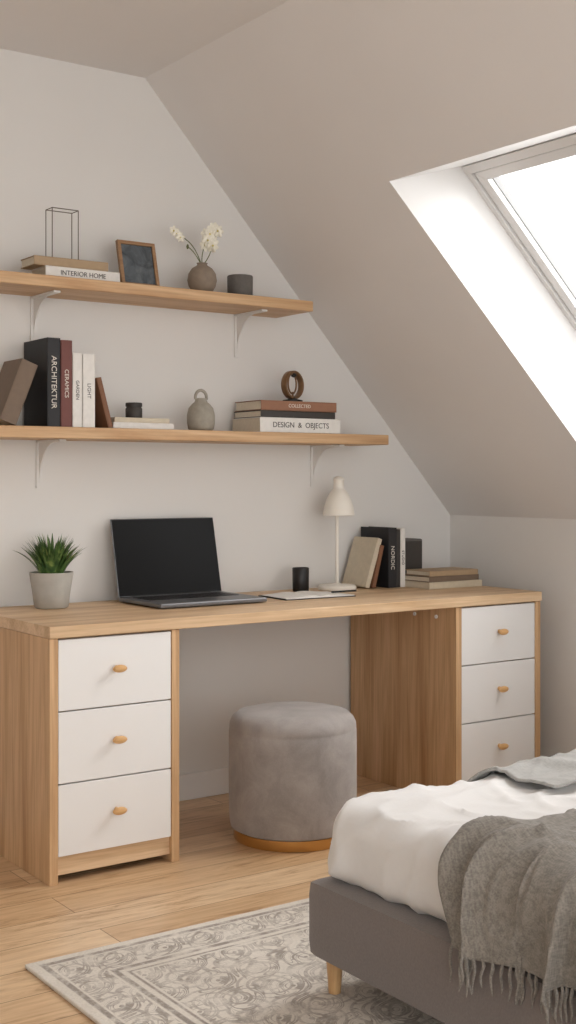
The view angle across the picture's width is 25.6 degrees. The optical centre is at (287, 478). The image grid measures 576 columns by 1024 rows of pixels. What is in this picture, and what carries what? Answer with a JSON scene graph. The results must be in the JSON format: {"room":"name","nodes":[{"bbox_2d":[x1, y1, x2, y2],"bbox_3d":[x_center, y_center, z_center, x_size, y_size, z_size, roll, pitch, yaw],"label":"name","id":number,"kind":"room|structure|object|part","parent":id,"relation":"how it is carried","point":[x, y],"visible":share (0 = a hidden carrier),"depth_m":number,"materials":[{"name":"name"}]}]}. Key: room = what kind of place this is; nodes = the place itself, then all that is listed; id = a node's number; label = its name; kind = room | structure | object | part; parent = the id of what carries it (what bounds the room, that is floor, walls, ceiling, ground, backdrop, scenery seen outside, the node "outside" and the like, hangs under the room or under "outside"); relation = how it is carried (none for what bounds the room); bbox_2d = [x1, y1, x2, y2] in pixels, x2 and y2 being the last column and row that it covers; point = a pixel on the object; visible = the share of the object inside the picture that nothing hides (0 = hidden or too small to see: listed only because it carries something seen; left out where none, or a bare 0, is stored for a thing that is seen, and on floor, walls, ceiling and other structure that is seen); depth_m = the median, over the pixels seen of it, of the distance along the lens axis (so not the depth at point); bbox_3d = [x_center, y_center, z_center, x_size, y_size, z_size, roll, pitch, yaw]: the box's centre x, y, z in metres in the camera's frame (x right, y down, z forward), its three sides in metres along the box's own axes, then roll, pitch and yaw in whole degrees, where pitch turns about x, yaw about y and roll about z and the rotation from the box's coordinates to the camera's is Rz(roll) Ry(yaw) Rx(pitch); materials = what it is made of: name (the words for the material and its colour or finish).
{"room":"attic bedroom","nodes":[
{"label":"attic bedroom","id":0,"kind":"room"},
{"bbox_2d":[0,0,288,77],"bbox_3d":[-0.482,-1.492,1.207,3.794,0.100,5.730,0,0,-35],"label":"ceiling","id":1,"kind":"structure","parent":0,"point":[140,38],"depth_m":4.06,"materials":[{"name":"paint"}]},
{"bbox_2d":[0,775,400,1023],"bbox_3d":[0.202,1.227,1.686,5.265,0.100,5.730,0,0,-35],"label":"floor","id":2,"kind":"structure","parent":0,"point":[215,876],"depth_m":3.58,"materials":[{"name":"brown wood"}]},
{"bbox_2d":[25,898,444,1023],"bbox_3d":[0.752,1.172,2.701,1.870,0.010,2.162,0,0,-35],"label":"area rug","id":3,"kind":"object","parent":2,"relation":"on","point":[258,966],"visible":0.45,"depth_m":2.96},
{"bbox_2d":[309,772,575,1023],"bbox_3d":[1.301,0.702,2.794,1.953,0.950,1.645,0,0,-35],"label":"bed","id":4,"kind":"object","parent":3,"relation":"on","point":[379,919],"visible":0.54,"depth_m":2.71,"materials":[{"name":"fabric"}]},
{"bbox_3d":[0.106,1.125,2.882,0.040,0.082,0.040,0,0,-35],"label":"leg","id":5,"kind":"part","parent":4,"relation":"part of","materials":[{"name":"brown wood"}]},
{"bbox_3d":[1.274,0.998,2.776,1.888,0.174,1.605,0,0,-35],"label":"frame","id":6,"kind":"part","parent":4,"relation":"part of","materials":[{"name":"fabric"}]},
{"bbox_2d":[328,772,575,920],"bbox_3d":[1.272,0.826,2.776,1.871,0.232,1.600,0,0,-35],"label":"duvet","id":7,"kind":"object","parent":4,"relation":"on","point":[386,847],"depth_m":2.78,"materials":[{"name":"fabric"}]},
{"bbox_2d":[438,808,575,1023],"bbox_3d":[0.767,0.823,2.420,0.774,0.309,0.747,0,0,-35],"label":"throw blanket","id":8,"kind":"object","parent":4,"relation":"on","point":[507,885],"visible":1,"depth_m":2.37,"materials":[{"name":"fabric"}]},
{"bbox_2d":[467,749,575,787],"bbox_3d":[0.797,0.760,3.256,0.693,0.135,0.298,0,0,-35],"label":"folded blanket","id":9,"kind":"object","parent":4,"relation":"on","point":[558,770],"visible":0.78,"depth_m":3.12,"materials":[{"name":"fabric"}]},
{"bbox_2d":[0,586,541,885],"bbox_3d":[-0.034,0.802,4.479,2.015,0.750,0.653,0,0,-35],"label":"desk","id":10,"kind":"object","parent":2,"relation":"on","point":[445,683],"visible":0.95,"depth_m":3.93,"materials":[{"name":"brown wood"}]},
{"bbox_3d":[-0.855,0.820,3.923,0.027,0.714,0.620,0,0,-35],"label":"pedestal panel","id":11,"kind":"part","parent":10,"relation":"part of","materials":[{"name":"brown wood"}]},
{"bbox_2d":[15,534,82,608],"bbox_3d":[-0.786,0.301,4.196,0.236,0.249,0.228,0,0,-35],"label":"potted plant","id":12,"kind":"object","parent":10,"relation":"on","point":[51,584],"visible":1,"depth_m":4.15,"materials":[{"name":"green plant"}]},
{"bbox_3d":[-0.784,0.367,4.200,0.144,0.118,0.144,0,0,-35],"label":"pot","id":13,"kind":"part","parent":12,"relation":"part of","materials":[{"name":"grey ceramic"}]},
{"bbox_3d":[-0.525,1.128,3.804,0.378,0.054,0.018,0,0,-35],"label":"pedestal rail","id":14,"kind":"part","parent":10,"relation":"part of","materials":[{"name":"brown wood"}]},
{"bbox_3d":[-0.518,0.572,3.795,0.374,0.207,0.020,0,0,-35],"label":"pedestal drawer","id":15,"kind":"part","parent":10,"relation":"part of","materials":[{"name":"white wood"}]},
{"bbox_3d":[-0.518,0.783,3.795,0.374,0.207,0.020,0,0,-35],"label":"pedestal drawer","id":16,"kind":"part","parent":10,"relation":"part of","materials":[{"name":"white wood"}]},
{"bbox_3d":[-0.518,0.994,3.795,0.374,0.207,0.020,0,0,-35],"label":"pedestal drawer","id":17,"kind":"part","parent":10,"relation":"part of","materials":[{"name":"white wood"}]},
{"bbox_3d":[-0.505,0.563,3.775,0.048,0.023,0.040,0,0,-35],"label":"pedestal knob","id":18,"kind":"part","parent":10,"relation":"part of","materials":[{"name":"brown wood"}]},
{"bbox_3d":[-0.505,0.775,3.775,0.048,0.023,0.040,0,0,-35],"label":"pedestal knob","id":19,"kind":"part","parent":10,"relation":"part of","materials":[{"name":"brown wood"}]},
{"bbox_3d":[-0.505,0.986,3.775,0.048,0.023,0.040,0,0,-35],"label":"pedestal knob","id":20,"kind":"part","parent":10,"relation":"part of","materials":[{"name":"brown wood"}]},
{"bbox_3d":[-0.523,0.820,4.155,0.027,0.714,0.620,0,0,-35],"label":"pedestal panel","id":21,"kind":"part","parent":10,"relation":"part of","materials":[{"name":"brown wood"}]},
{"bbox_2d":[110,517,266,608],"bbox_3d":[-0.347,0.284,4.405,0.420,0.285,0.364,0,0,-35],"label":"laptop","id":22,"kind":"object","parent":10,"relation":"on","point":[163,563],"visible":1,"depth_m":4.50,"materials":[{"name":"metal"}]},
{"bbox_3d":[-0.432,0.276,4.526,0.420,0.270,0.068,0,0,-35],"label":"lid","id":23,"kind":"part","parent":22,"relation":"part of","materials":[{"name":"metal"}]},
{"bbox_2d":[292,567,308,591],"bbox_3d":[0.048,0.381,4.813,0.064,0.090,0.064,0,0,-35],"label":"pen cup","id":24,"kind":"object","parent":10,"relation":"on","point":[300,575],"visible":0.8,"depth_m":4.79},
{"bbox_2d":[258,591,355,599],"bbox_3d":[0.069,0.421,4.608,0.300,0.011,0.190,0,0,-32],"label":"open notebook","id":25,"kind":"object","parent":10,"relation":"on","point":[299,595],"visible":0.99,"depth_m":4.57,"materials":[{"name":"paper"}]},
{"bbox_2d":[331,590,356,592],"bbox_3d":[0.204,0.411,4.647,0.007,0.009,0.138,0,0,44],"label":"pen","id":26,"kind":"object","parent":25,"relation":"on","point":[341,590],"visible":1,"depth_m":4.64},
{"bbox_2d":[318,476,356,590],"bbox_3d":[0.189,0.208,4.894,0.150,0.437,0.150,0,0,-35],"label":"table lamp","id":27,"kind":"object","parent":10,"relation":"on","point":[338,502],"visible":0.99,"depth_m":4.87,"materials":[{"name":"white metal"}]},
{"bbox_3d":[0.196,0.065,4.898,0.122,0.152,0.122,0,0,-35],"label":"lamp shade","id":28,"kind":"part","parent":27,"relation":"part of","materials":[{"name":"white metal"}]},
{"bbox_2d":[342,526,404,587],"bbox_3d":[0.336,0.309,5.023,0.192,0.235,0.176,0,0,-35],"label":"leaning books","id":29,"kind":"object","parent":10,"relation":"on","point":[377,557],"visible":0.98,"depth_m":4.98,"materials":[{"name":"paper"}]},
{"bbox_3d":[0.439,0.820,4.829,0.027,0.714,0.620,0,0,-35],"label":"pedestal panel","id":30,"kind":"part","parent":10,"relation":"part of","materials":[{"name":"brown wood"}]},
{"bbox_2d":[405,538,421,573],"bbox_3d":[0.476,0.334,5.135,0.100,0.185,0.103,0,0,-35],"label":"speaker box","id":31,"kind":"object","parent":10,"relation":"on","point":[413,546],"visible":0.35,"depth_m":5.09,"materials":[{"name":"black plastic"}]},
{"bbox_2d":[405,567,481,589],"bbox_3d":[0.612,0.392,5.034,0.278,0.068,0.166,0,0,-35],"label":"book stack","id":32,"kind":"object","parent":10,"relation":"on","point":[442,577],"visible":1,"depth_m":4.97,"materials":[{"name":"beige paper"}]},
{"bbox_2d":[405,567,477,576],"bbox_3d":[0.610,0.368,5.033,0.253,0.020,0.154,0,0,-35],"label":"book","id":33,"kind":"object","parent":32,"relation":"on","point":[442,571],"depth_m":4.98,"materials":[{"name":"brown paper"}]},
{"bbox_2d":[405,574,478,582],"bbox_3d":[0.607,0.389,5.034,0.268,0.022,0.160,0,0,-35],"label":"book","id":34,"kind":"object","parent":32,"relation":"on","point":[409,578],"depth_m":4.96,"materials":[{"name":"brown paper"}]},
{"bbox_2d":[405,579,481,589],"bbox_3d":[0.612,0.413,5.034,0.278,0.026,0.165,0,0,-35],"label":"book","id":35,"kind":"object","parent":32,"relation":"on","point":[429,584],"depth_m":4.95,"materials":[{"name":"beige paper"}]},
{"bbox_3d":[0.775,0.572,4.701,0.373,0.207,0.020,0,0,-35],"label":"pedestal drawer","id":36,"kind":"part","parent":10,"relation":"part of","materials":[{"name":"white wood"}]},
{"bbox_3d":[0.775,0.783,4.701,0.373,0.207,0.020,0,0,-35],"label":"pedestal drawer","id":37,"kind":"part","parent":10,"relation":"part of","materials":[{"name":"white wood"}]},
{"bbox_3d":[0.775,0.994,4.701,0.373,0.207,0.020,0,0,-35],"label":"pedestal drawer","id":38,"kind":"part","parent":10,"relation":"part of","materials":[{"name":"white wood"}]},
{"bbox_3d":[0.789,0.563,4.681,0.048,0.023,0.040,0,0,-35],"label":"pedestal knob","id":39,"kind":"part","parent":10,"relation":"part of","materials":[{"name":"brown wood"}]},
{"bbox_3d":[0.789,0.775,4.681,0.048,0.023,0.040,0,0,-35],"label":"pedestal knob","id":40,"kind":"part","parent":10,"relation":"part of","materials":[{"name":"brown wood"}]},
{"bbox_3d":[0.789,0.986,4.681,0.048,0.023,0.040,0,0,-35],"label":"pedestal knob","id":41,"kind":"part","parent":10,"relation":"part of","materials":[{"name":"brown wood"}]},
{"bbox_3d":[0.770,0.820,5.061,0.027,0.714,0.620,0,0,-35],"label":"pedestal panel","id":42,"kind":"part","parent":10,"relation":"part of","materials":[{"name":"brown wood"}]},
{"bbox_2d":[229,701,356,851],"bbox_3d":[0.016,0.968,4.186,0.422,0.417,0.422,0,0,-35],"label":"round stool","id":43,"kind":"object","parent":2,"relation":"on","point":[293,764],"visible":0.91,"depth_m":4.01,"materials":[{"name":"fabric"}]},
{"bbox_2d":[0,48,449,774],"bbox_3d":[-1.454,-0.133,3.963,5.165,2.619,0.100,0,0,-35],"label":"wall","id":44,"kind":"structure","parent":0,"point":[101,144],"depth_m":4.64,"materials":[{"name":"paint"}]},
{"bbox_2d":[0,270,312,357],"bbox_3d":[-0.597,-0.558,4.355,1.518,0.200,0.240,0,0,-35],"label":"floating shelf","id":45,"kind":"object","parent":44,"relation":"attached to","point":[39,287],"visible":0.96,"depth_m":4.36,"materials":[{"name":"brown wood"}]},
{"bbox_2d":[21,255,119,281],"bbox_3d":[-0.728,-0.693,4.244,0.308,0.068,0.121,0,0,-35],"label":"book stack","id":46,"kind":"object","parent":45,"relation":"on","point":[46,265],"visible":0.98,"depth_m":4.19,"materials":[{"name":"beige paper"}]},
{"bbox_2d":[45,207,78,259],"bbox_3d":[-0.753,-0.812,4.228,0.097,0.170,0.053,0,0,-35],"label":"wire sculpture","id":47,"kind":"object","parent":46,"relation":"on","point":[51,207],"visible":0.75,"depth_m":4.22,"materials":[{"name":"metal"}]},
{"bbox_2d":[21,255,107,271],"bbox_3d":[-0.745,-0.712,4.233,0.267,0.030,0.120,0,0,-35],"label":"book","id":48,"kind":"object","parent":46,"relation":"on","point":[35,263],"depth_m":4.18,"materials":[{"name":"beige paper"}]},
{"bbox_2d":[31,265,119,281],"bbox_3d":[-0.713,-0.677,4.256,0.270,0.038,0.120,0,0,-35],"label":"book","id":49,"kind":"object","parent":46,"relation":"on","point":[96,272],"depth_m":4.20,"materials":[{"name":"white paper"}]},
{"bbox_2d":[115,239,159,285],"bbox_3d":[-0.519,-0.741,4.387,0.146,0.165,0.054,0,0,-35],"label":"picture frame","id":50,"kind":"object","parent":45,"relation":"on","point":[137,261],"visible":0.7,"depth_m":4.39,"materials":[{"name":"brown wood"}]},
{"bbox_2d":[170,222,223,290],"bbox_3d":[-0.325,-0.788,4.493,0.110,0.259,0.185,0,0,32],"label":"flower vase","id":51,"kind":"object","parent":45,"relation":"on","point":[201,276],"visible":0.97,"depth_m":4.50,"materials":[{"name":"grey ceramic"}]},
{"bbox_2d":[227,274,252,294],"bbox_3d":[-0.175,-0.699,4.620,0.094,0.081,0.094,0,0,-35],"label":"cup","id":52,"kind":"object","parent":45,"relation":"on","point":[236,283],"visible":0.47,"depth_m":4.58,"materials":[{"name":"grey ceramic"}]},
{"bbox_2d":[0,425,388,487],"bbox_3d":[-0.449,-0.070,4.459,1.880,0.200,0.240,0,0,-35],"label":"floating shelf","id":53,"kind":"object","parent":44,"relation":"attached to","point":[44,436],"visible":1,"depth_m":4.39,"materials":[{"name":"brown wood"}]},
{"bbox_2d":[0,337,112,427],"bbox_3d":[-0.805,-0.316,4.218,0.399,0.290,0.191,0,0,-35],"label":"books","id":54,"kind":"object","parent":53,"relation":"on","point":[57,386],"visible":0.98,"depth_m":4.16,"materials":[{"name":"paper"}]},
{"bbox_2d":[109,417,173,429],"bbox_3d":[-0.537,-0.190,4.406,0.235,0.039,0.154,0,0,-35],"label":"books","id":55,"kind":"object","parent":53,"relation":"on","point":[117,422],"visible":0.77,"depth_m":4.34,"materials":[{"name":"white paper"}]},
{"bbox_2d":[125,402,141,417],"bbox_3d":[-0.535,-0.237,4.399,0.058,0.054,0.058,0,0,-35],"label":"jar","id":56,"kind":"object","parent":55,"relation":"on","point":[133,409],"visible":0.85,"depth_m":4.37,"materials":[{"name":"black ceramic"}]},
{"bbox_2d":[187,389,214,429],"bbox_3d":[-0.311,-0.246,4.525,0.100,0.151,0.100,0,0,-35],"label":"vase","id":57,"kind":"object","parent":53,"relation":"on","point":[200,415],"visible":0.91,"depth_m":4.49,"materials":[{"name":"beige ceramic"}]},
{"bbox_2d":[231,400,339,433],"bbox_3d":[-0.007,-0.229,4.765,0.365,0.116,0.196,0,0,-35],"label":"books","id":58,"kind":"object","parent":53,"relation":"on","point":[256,415],"visible":0.99,"depth_m":4.68,"materials":[{"name":"paper"}]},
{"bbox_2d":[281,371,303,401],"bbox_3d":[0.017,-0.347,4.773,0.101,0.120,0.078,0,0,-16],"label":"ring ornament","id":59,"kind":"object","parent":58,"relation":"on","point":[286,391],"visible":0.93,"depth_m":4.75,"materials":[{"name":"brown wood"}]},
{"bbox_2d":[179,767,228,800],"bbox_3d":[-1.421,1.129,3.916,5.165,0.095,0.014,0,0,-35],"label":"baseboard","id":60,"kind":"structure","parent":44,"relation":"attached to","point":[195,785],"depth_m":4.68,"materials":[{"name":"white wood"}]},
{"bbox_2d":[145,0,575,518],"bbox_3d":[1.703,-0.644,2.676,1.471,1.596,5.630,0,0,-35],"label":"ceiling","id":61,"kind":"structure","parent":0,"point":[304,114],"depth_m":4.34,"materials":[{"name":"paint"}]},
{"bbox_2d":[389,125,575,440],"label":"window","id":62,"kind":"structure","parent":61,"relation":"attached to","point":[445,202],"depth_m":4.32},
{"bbox_3d":[1.287,-0.617,4.070,0.908,0.975,1.171,0,0,-35],"label":"frame","id":63,"kind":"part","parent":62,"relation":"part of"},
{"bbox_3d":[1.285,-0.613,4.065,0.838,0.903,1.098,0,0,-35],"label":"sash","id":64,"kind":"part","parent":62,"relation":"part of","materials":[{"name":"white"}]},
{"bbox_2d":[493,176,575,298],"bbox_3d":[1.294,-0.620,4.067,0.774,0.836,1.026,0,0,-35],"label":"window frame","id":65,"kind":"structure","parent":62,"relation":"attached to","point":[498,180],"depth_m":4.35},
{"bbox_2d":[450,515,575,756],"bbox_3d":[2.318,0.665,3.167,0.100,1.024,5.730,0,0,-35],"label":"wall","id":66,"kind":"structure","parent":0,"point":[533,554],"depth_m":4.96,"materials":[{"name":"paint"}]}
]}

